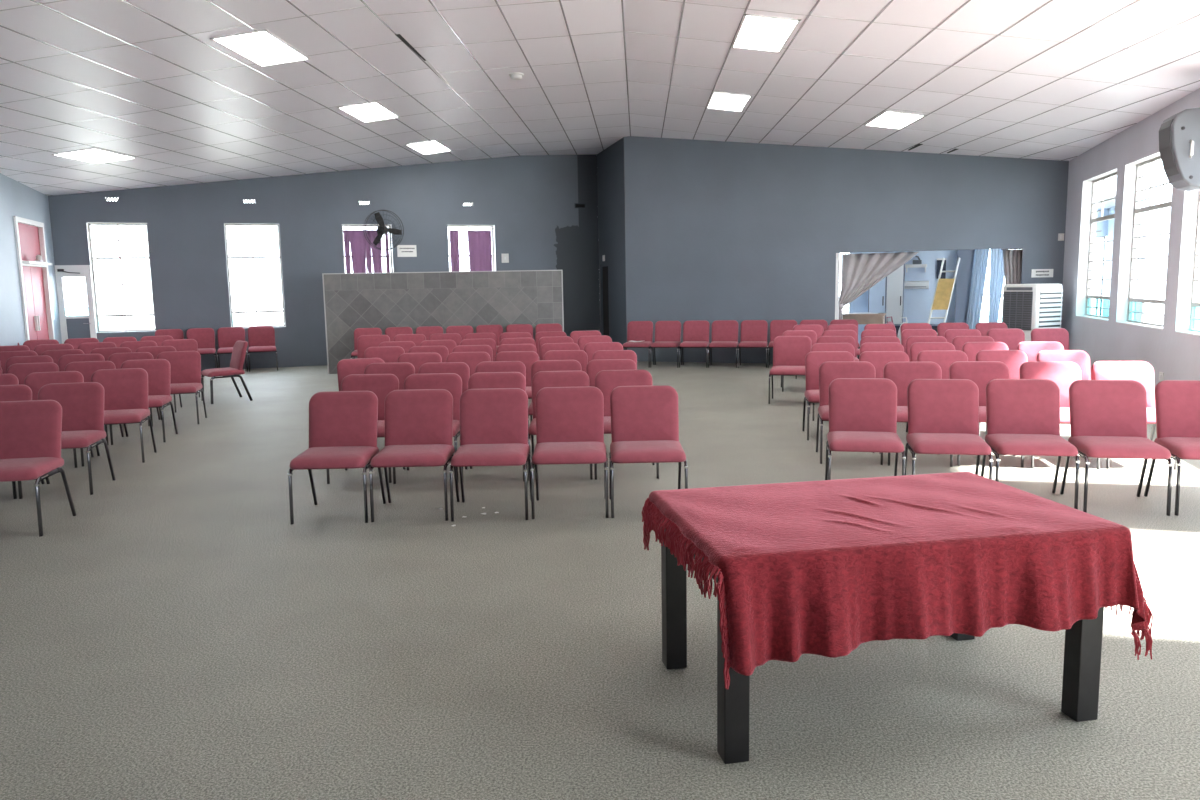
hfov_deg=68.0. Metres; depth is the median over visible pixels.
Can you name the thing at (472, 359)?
padded chair
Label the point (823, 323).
padded chair
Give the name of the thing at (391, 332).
padded chair
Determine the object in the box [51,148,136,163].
ceiling light
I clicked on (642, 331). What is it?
padded chair
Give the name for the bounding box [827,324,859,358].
padded chair
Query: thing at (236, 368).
padded chair
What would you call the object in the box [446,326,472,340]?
padded chair
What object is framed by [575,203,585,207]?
air vent
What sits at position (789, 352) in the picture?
padded chair
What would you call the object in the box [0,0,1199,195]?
ceiling
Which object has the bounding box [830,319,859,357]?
padded chair
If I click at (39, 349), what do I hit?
padded chair
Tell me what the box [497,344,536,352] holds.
padded chair
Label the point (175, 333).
padded chair
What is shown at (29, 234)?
door
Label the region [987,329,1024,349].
padded chair
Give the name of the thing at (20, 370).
padded chair
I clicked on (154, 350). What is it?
padded chair
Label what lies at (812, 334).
padded chair
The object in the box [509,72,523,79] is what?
smoke detector
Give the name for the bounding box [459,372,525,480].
padded chair
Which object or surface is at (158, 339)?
padded chair
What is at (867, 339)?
padded chair
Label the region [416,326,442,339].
padded chair
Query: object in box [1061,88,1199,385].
wall
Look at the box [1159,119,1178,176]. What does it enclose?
grille
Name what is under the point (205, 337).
padded chair
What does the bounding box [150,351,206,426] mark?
padded chair
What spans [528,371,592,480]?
padded chair
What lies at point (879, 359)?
padded chair
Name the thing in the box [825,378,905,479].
padded chair
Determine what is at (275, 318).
ground
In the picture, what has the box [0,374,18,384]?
padded chair
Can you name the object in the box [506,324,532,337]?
padded chair
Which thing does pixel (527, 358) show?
padded chair
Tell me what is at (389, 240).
window
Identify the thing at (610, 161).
wall
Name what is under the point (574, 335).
padded chair
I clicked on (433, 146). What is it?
ceiling light
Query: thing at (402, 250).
notice sign
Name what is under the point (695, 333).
padded chair
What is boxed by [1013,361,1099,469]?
padded chair
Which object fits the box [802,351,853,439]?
padded chair
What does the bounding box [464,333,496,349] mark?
padded chair
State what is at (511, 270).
trim
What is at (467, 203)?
air vent
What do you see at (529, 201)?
wall
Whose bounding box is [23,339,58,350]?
padded chair
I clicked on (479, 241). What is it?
curtain
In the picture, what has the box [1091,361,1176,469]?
padded chair
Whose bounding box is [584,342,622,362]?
padded chair
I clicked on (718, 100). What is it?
ceiling light
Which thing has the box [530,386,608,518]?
padded chair
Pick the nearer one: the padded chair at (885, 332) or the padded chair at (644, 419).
the padded chair at (644, 419)
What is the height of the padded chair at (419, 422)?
0.856 m
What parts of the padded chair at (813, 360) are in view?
leg, leg, seat, backrest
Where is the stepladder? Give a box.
[928,258,959,334]
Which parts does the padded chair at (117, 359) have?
backrest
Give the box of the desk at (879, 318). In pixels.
[843,313,885,323]
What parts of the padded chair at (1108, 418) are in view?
leg, leg, backrest, seat, leg, leg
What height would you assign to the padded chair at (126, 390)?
0.856 m
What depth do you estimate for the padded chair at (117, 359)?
10.91 m
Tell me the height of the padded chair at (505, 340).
0.856 m
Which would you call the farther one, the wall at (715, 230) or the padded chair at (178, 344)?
the wall at (715, 230)
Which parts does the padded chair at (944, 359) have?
backrest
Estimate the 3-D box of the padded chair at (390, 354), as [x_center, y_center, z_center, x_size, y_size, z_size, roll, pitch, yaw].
[-2.699,-0.214,11.024,0.536,0.856,0.584,-1,8,-3]
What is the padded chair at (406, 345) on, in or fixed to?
on the floor
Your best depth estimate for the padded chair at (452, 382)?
7.68 m
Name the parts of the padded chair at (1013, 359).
backrest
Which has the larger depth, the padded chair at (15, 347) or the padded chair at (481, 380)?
the padded chair at (15, 347)
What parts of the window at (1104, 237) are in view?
frame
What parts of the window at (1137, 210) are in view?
sill, frame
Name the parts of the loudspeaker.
handle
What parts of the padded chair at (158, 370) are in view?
leg, leg, backrest, seat, leg, leg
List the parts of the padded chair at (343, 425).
leg, leg, seat, backrest, leg, leg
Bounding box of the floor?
[0,361,1199,799]
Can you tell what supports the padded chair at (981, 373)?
on the floor
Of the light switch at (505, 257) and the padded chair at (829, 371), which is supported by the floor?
the padded chair at (829, 371)
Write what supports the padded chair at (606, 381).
on the floor
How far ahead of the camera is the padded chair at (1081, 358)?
8.95 m
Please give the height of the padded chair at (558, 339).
0.856 m
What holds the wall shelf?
attached to the wall at (917, 302)
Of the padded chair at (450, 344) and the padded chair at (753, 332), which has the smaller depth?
the padded chair at (450, 344)
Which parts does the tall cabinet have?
cupboard door, cupboard door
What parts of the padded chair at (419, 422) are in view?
leg, leg, seat, backrest, leg, leg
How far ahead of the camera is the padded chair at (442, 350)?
11.19 m
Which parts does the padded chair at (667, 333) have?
seat, backrest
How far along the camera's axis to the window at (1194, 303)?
9.95 m
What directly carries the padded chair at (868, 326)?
on the floor
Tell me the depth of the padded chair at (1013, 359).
9.08 m
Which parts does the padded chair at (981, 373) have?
leg, backrest, seat, leg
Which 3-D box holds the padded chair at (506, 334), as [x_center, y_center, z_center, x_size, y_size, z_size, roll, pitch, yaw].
[-1.308,-0.605,13.778,0.536,0.856,0.584,-1,8,-2]
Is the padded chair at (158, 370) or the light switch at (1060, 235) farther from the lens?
the light switch at (1060, 235)
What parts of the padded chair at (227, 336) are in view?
seat, backrest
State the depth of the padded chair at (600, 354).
9.97 m
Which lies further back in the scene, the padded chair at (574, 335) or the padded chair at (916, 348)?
the padded chair at (574, 335)
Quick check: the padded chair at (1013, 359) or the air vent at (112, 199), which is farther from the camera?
the air vent at (112, 199)
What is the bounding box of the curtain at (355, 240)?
[342,228,389,272]
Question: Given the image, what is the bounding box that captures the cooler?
[1002,283,1062,341]
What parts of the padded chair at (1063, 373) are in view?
leg, backrest, seat, leg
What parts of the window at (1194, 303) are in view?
sill, frame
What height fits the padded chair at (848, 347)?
0.856 m
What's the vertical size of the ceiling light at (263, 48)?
0.091 m
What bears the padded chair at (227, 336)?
on the floor
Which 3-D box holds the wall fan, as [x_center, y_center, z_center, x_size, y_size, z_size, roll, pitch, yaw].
[-4.453,-3.487,18.255,0.814,0.814,0.407,-6,9,-32]
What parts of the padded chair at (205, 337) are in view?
backrest, seat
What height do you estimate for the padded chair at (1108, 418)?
0.856 m
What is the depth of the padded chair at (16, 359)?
10.64 m
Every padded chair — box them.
[0,345,29,351]
[0,351,37,373]
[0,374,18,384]
[0,385,44,498]
[0,400,75,536]
[5,355,52,373]
[7,362,58,384]
[18,382,115,498]
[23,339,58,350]
[24,371,93,467]
[34,344,73,355]
[41,349,83,364]
[58,354,104,370]
[64,338,98,348]
[64,361,123,444]
[78,342,115,353]
[80,368,156,466]
[90,347,131,360]
[103,337,136,346]
[108,352,159,425]
[109,359,177,444]
[120,341,156,351]
[136,346,181,412]
[140,335,173,345]
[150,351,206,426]
[155,329,183,339]
[161,339,199,396]
[186,328,217,367]
[201,340,252,403]
[217,327,247,371]
[248,326,277,371]
[288,391,385,524]
[326,374,404,483]
[337,358,384,390]
[351,328,381,358]
[357,335,389,358]
[364,346,404,362]
[364,362,414,389]
[369,389,459,521]
[379,341,415,352]
[385,327,412,341]
[393,373,467,483]
[394,334,425,345]
[397,353,441,373]
[408,346,448,361]
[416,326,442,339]
[419,362,469,393]
[420,340,456,353]
[429,333,460,345]
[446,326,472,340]
[446,352,490,375]
[449,388,530,521]
[452,345,492,360]
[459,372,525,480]
[460,338,495,360]
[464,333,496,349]
[475,361,525,378]
[476,325,502,351]
[495,351,538,398]
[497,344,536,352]
[500,332,531,341]
[500,338,535,346]
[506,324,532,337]
[528,360,581,435]
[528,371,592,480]
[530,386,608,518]
[535,323,561,332]
[535,331,566,359]
[538,336,573,359]
[540,343,579,359]
[543,350,587,371]
[570,330,600,343]
[577,335,611,350]
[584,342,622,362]
[586,359,636,386]
[592,350,636,364]
[594,369,658,479]
[609,385,687,517]
[622,321,654,367]
[650,321,681,367]
[679,320,710,367]
[708,320,737,367]
[738,320,767,367]
[768,320,796,367]
[768,336,811,403]
[781,330,816,391]
[793,324,823,378]
[800,320,827,330]
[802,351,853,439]
[809,343,854,420]
[816,336,855,348]
[816,361,882,464]
[822,330,858,360]
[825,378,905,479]
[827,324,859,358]
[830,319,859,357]
[859,351,908,431]
[860,336,900,345]
[860,342,903,353]
[861,329,896,338]
[864,324,895,331]
[879,362,952,466]
[900,323,931,332]
[901,329,936,352]
[905,379,992,479]
[906,336,946,361]
[910,342,954,361]
[917,350,980,435]
[937,322,968,336]
[944,329,980,343]
[949,361,1023,466]
[952,336,993,350]
[962,342,1008,360]
[975,322,1007,335]
[976,350,1027,435]
[981,379,1079,509]
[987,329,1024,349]
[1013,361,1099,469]
[1017,341,1063,361]
[1031,328,1068,349]
[1036,350,1090,379]
[1060,380,1172,515]
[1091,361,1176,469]
[1144,380,1199,515]
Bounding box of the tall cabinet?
[868,264,904,323]
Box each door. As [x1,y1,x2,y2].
[13,216,54,340]
[54,265,96,343]
[601,265,608,335]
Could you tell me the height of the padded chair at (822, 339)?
0.856 m
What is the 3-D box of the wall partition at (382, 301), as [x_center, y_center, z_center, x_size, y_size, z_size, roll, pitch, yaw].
[-2.891,-1.475,16.755,4.375,1.835,0.121,-2,8,-7]
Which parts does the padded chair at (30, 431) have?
backrest, seat, leg, frame, leg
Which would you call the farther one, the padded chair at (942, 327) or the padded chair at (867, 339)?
the padded chair at (942, 327)
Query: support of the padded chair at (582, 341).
on the floor
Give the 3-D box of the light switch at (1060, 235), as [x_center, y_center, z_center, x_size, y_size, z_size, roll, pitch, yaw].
[7.777,-2.749,14.996,0.090,0.120,0.020,2,8,22]
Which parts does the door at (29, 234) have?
transom panel, handle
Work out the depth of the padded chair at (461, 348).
11.18 m
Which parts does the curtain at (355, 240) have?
panel, panel, rod, panel, panel, panel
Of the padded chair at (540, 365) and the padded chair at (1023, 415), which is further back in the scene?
the padded chair at (540, 365)
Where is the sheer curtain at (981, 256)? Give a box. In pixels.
[966,249,1007,328]
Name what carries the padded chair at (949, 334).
on the floor
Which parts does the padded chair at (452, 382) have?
leg, backrest, leg, seat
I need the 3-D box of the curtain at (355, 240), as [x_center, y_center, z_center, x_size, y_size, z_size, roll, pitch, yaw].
[-4.811,-2.587,18.523,1.000,1.958,0.042,-4,8,-20]
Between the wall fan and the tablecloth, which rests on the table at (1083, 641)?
the tablecloth
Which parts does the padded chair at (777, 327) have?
backrest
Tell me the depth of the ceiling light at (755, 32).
9.29 m
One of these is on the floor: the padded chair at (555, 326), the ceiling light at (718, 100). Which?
the padded chair at (555, 326)
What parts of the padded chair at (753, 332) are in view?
seat, backrest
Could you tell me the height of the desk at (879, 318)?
0.900 m
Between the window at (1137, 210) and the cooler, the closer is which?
the window at (1137, 210)
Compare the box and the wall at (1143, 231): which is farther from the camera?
the box
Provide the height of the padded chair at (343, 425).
0.856 m
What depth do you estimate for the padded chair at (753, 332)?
16.61 m
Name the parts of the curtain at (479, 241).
panel, panel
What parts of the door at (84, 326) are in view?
panel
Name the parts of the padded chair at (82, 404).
leg, backrest, seat, frame, leg, leg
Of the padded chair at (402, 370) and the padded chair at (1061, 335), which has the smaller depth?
the padded chair at (402, 370)
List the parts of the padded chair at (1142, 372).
leg, backrest, seat, leg, leg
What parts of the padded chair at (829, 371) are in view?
leg, leg, seat, backrest, leg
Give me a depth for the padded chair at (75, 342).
14.40 m
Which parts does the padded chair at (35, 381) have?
backrest, leg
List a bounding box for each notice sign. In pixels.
[397,245,416,256]
[1031,269,1052,277]
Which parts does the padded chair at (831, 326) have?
backrest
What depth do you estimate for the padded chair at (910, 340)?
11.46 m
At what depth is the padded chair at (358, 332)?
16.23 m
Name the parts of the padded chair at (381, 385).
leg, backrest, seat, leg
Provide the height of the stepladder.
1.976 m
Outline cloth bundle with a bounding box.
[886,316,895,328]
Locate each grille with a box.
[1003,292,1032,329]
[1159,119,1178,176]
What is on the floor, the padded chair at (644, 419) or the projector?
the padded chair at (644, 419)
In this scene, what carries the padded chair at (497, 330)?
on the floor
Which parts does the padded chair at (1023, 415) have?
leg, leg, backrest, seat, leg, leg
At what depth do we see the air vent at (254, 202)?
17.51 m
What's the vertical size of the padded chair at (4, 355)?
0.856 m
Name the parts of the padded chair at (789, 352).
leg, seat, backrest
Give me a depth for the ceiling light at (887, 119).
13.03 m
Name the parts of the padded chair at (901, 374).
seat, backrest, leg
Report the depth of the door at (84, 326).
16.67 m
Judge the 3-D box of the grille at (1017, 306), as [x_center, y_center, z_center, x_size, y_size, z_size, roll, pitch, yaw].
[6.817,-1.458,14.519,0.022,0.620,0.540,-5,8,-26]
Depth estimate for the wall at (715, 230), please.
16.64 m
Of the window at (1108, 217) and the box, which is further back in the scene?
the box
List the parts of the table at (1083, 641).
leg, leg, leg, leg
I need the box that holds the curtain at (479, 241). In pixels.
[447,228,492,270]
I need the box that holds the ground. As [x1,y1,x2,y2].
[66,294,1199,329]
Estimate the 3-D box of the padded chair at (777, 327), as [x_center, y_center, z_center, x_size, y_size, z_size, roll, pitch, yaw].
[3.375,-1.034,16.384,0.536,0.856,0.584,1,8,13]
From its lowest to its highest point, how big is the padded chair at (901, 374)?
0.856 m
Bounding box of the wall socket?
[1159,372,1163,380]
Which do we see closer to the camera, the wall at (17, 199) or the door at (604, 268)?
the wall at (17, 199)
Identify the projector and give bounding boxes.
[913,256,921,263]
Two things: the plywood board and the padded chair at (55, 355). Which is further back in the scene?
the plywood board
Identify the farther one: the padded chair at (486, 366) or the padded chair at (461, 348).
the padded chair at (461, 348)
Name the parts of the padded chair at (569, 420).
leg, leg, seat, backrest, leg, leg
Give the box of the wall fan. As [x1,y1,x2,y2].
[363,210,403,249]
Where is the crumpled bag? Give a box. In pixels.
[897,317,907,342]
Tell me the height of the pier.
2.900 m
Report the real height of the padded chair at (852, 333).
0.856 m
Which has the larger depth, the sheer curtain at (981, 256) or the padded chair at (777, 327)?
the sheer curtain at (981, 256)
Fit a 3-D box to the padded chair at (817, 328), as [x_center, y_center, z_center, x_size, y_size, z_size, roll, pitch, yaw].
[3.447,-0.796,14.592,0.536,0.856,0.584,0,8,5]
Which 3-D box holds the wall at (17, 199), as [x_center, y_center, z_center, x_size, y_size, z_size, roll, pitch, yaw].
[-7.662,-1.391,8.947,0.201,3.894,16.000,-4,8,-18]
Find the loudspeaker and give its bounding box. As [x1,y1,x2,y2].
[1159,108,1199,190]
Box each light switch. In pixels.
[501,254,508,262]
[1058,233,1063,240]
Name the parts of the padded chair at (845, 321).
backrest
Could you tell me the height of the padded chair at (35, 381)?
0.856 m
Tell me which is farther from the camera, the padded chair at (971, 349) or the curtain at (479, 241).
the curtain at (479, 241)
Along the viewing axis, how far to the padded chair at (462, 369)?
8.77 m
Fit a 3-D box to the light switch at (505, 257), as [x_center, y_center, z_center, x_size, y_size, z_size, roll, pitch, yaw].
[-2.071,-3.099,19.428,0.160,0.200,0.020,-4,8,-20]
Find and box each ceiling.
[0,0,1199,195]
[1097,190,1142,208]
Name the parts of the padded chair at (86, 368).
backrest, leg, leg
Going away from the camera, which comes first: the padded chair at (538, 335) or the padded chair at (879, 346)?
the padded chair at (879, 346)
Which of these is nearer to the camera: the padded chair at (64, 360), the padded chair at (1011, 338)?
the padded chair at (64, 360)
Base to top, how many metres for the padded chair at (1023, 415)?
0.856 m
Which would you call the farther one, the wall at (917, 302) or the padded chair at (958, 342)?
the wall at (917, 302)
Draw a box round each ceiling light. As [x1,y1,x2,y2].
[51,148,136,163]
[210,29,310,66]
[337,101,399,122]
[405,140,451,154]
[706,92,751,111]
[731,14,800,52]
[864,111,925,128]
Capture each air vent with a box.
[104,196,119,201]
[242,198,255,203]
[358,200,370,205]
[462,202,473,206]
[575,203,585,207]
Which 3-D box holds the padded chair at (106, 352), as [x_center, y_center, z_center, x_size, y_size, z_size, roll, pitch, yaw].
[-6.488,-0.248,11.765,0.536,0.856,0.584,-3,8,-17]
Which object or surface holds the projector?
on the wall shelf
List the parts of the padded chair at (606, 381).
leg, seat, backrest, leg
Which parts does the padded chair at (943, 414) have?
leg, leg, backrest, seat, leg, leg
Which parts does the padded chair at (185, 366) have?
leg, backrest, seat, leg, leg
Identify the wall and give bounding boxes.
[0,173,61,345]
[48,154,599,370]
[597,137,626,349]
[624,136,1068,363]
[850,250,956,344]
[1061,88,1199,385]
[1102,193,1148,320]
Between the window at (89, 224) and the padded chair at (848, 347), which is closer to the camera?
the padded chair at (848, 347)
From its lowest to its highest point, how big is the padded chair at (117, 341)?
0.856 m
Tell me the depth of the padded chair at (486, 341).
12.49 m
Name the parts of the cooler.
control panel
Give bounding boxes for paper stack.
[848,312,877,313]
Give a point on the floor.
(175, 636)
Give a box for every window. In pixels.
[88,223,155,331]
[224,224,285,327]
[342,225,392,272]
[447,225,494,270]
[983,236,1105,315]
[1076,172,1116,320]
[1116,156,1170,329]
[1175,189,1199,335]
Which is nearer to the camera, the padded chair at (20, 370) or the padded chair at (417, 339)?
the padded chair at (20, 370)
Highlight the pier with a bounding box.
[955,250,974,322]
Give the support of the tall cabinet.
on the floor
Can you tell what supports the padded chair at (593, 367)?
on the floor
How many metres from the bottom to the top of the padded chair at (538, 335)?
0.856 m
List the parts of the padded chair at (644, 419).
leg, leg, backrest, seat, leg, leg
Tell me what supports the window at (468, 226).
in the wall at (529, 201)
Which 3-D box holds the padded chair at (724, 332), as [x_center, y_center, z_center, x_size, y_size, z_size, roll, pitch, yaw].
[2.317,-1.048,16.630,0.536,0.856,0.584,1,8,13]
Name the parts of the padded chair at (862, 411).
leg, leg, backrest, seat, leg, leg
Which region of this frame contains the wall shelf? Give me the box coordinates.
[905,264,926,271]
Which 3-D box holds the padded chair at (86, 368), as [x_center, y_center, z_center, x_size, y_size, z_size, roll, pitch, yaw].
[-5.499,0.036,9.509,0.536,0.856,0.584,-3,8,-12]
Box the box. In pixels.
[937,258,946,278]
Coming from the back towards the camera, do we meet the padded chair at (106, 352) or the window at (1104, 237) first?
the window at (1104, 237)
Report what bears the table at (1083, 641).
on the floor
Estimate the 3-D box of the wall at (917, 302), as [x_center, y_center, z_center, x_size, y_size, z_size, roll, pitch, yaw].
[6.619,-2.538,19.468,2.180,2.900,0.120,2,8,21]
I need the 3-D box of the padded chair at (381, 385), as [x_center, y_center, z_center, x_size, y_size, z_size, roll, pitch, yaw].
[-1.999,0.234,7.570,0.536,0.856,0.584,-1,8,0]
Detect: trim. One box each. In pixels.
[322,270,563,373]
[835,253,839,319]
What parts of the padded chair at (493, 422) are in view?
leg, leg, seat, backrest, leg, leg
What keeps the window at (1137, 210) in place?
in the wall at (1172, 353)
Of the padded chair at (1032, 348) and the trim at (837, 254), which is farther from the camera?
the trim at (837, 254)
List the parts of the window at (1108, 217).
sill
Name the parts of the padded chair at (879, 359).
backrest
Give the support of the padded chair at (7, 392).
on the floor
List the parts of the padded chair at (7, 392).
leg, backrest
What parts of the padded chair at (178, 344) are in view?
backrest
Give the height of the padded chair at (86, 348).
0.856 m
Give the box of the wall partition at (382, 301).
[323,271,562,373]
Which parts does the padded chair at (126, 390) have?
leg, backrest, frame, seat, leg, leg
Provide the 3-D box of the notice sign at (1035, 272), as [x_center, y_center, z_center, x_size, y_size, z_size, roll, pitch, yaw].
[7.548,-2.163,15.173,0.335,0.140,0.014,2,8,21]
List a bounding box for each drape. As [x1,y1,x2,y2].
[839,252,917,319]
[1001,248,1021,284]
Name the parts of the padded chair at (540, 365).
seat, backrest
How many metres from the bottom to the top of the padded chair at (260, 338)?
0.856 m
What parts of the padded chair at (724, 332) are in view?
seat, backrest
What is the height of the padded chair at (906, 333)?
0.856 m
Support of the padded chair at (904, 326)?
on the floor
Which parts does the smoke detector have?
plate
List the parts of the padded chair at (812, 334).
leg, backrest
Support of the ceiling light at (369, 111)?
attached to the ceiling at (146, 80)
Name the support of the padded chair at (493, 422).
on the floor
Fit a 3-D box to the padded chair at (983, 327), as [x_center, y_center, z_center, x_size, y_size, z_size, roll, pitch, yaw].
[6.360,-0.806,14.293,0.536,0.856,0.584,0,8,5]
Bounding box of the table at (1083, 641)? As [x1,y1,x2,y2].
[661,520,1103,763]
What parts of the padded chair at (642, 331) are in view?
seat, backrest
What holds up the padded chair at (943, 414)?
on the floor
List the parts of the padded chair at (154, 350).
backrest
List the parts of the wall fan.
blade, blade, motor, blade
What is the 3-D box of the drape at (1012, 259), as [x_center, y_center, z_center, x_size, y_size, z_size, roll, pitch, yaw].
[7.224,-1.789,15.600,0.420,1.718,0.083,2,8,21]
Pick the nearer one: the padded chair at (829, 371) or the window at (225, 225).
the padded chair at (829, 371)
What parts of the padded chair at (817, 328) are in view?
backrest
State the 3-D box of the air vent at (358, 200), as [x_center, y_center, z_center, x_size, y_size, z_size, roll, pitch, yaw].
[-4.845,-4.050,18.294,0.294,0.131,0.060,-4,8,-20]
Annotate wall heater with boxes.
[904,281,928,288]
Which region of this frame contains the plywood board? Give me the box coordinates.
[932,279,953,309]
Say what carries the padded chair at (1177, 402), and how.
on the floor
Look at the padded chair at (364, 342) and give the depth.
13.87 m
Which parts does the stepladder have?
rail, rail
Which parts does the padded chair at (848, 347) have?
backrest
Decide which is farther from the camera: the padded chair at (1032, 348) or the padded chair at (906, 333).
the padded chair at (906, 333)
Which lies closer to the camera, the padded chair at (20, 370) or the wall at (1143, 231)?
the padded chair at (20, 370)
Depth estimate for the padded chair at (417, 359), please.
10.07 m
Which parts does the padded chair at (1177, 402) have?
leg, seat, backrest, leg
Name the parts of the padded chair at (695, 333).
seat, backrest, leg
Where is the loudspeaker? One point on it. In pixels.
(1179, 134)
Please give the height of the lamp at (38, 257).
0.115 m
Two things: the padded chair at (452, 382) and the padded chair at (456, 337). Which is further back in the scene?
the padded chair at (456, 337)
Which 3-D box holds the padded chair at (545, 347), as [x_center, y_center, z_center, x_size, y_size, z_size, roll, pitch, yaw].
[-0.491,-0.267,11.132,0.536,0.856,0.584,-1,8,-3]
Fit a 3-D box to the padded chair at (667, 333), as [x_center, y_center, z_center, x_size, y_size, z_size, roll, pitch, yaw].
[1.259,-1.063,16.876,0.536,0.856,0.584,1,8,13]
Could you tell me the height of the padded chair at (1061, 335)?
0.856 m
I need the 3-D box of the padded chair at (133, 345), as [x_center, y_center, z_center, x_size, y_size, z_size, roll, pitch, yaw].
[-6.840,-0.430,13.181,0.536,0.856,0.584,-4,8,-20]
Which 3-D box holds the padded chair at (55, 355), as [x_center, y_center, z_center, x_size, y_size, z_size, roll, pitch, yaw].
[-6.981,-0.205,11.508,0.536,0.856,0.584,-3,8,-17]
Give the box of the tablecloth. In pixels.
[642,472,1152,688]
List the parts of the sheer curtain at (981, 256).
gathered panel, loose panel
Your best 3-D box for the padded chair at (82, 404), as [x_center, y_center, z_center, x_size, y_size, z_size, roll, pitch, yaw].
[-4.379,0.315,7.274,0.536,0.856,0.584,-3,8,-11]
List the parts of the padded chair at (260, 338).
backrest, seat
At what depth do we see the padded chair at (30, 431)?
6.23 m
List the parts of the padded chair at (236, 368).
leg, leg, seat, frame, leg, backrest, leg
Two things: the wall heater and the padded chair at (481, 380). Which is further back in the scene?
the wall heater
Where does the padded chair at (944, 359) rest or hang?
on the floor
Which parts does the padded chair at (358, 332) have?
seat, backrest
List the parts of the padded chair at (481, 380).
backrest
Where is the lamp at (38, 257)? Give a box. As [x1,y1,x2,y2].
[35,255,42,261]
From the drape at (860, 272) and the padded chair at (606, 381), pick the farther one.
the drape at (860, 272)
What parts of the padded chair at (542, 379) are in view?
leg, seat, leg, backrest, leg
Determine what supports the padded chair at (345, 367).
on the floor
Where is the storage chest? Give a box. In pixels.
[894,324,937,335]
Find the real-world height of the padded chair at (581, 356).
0.856 m

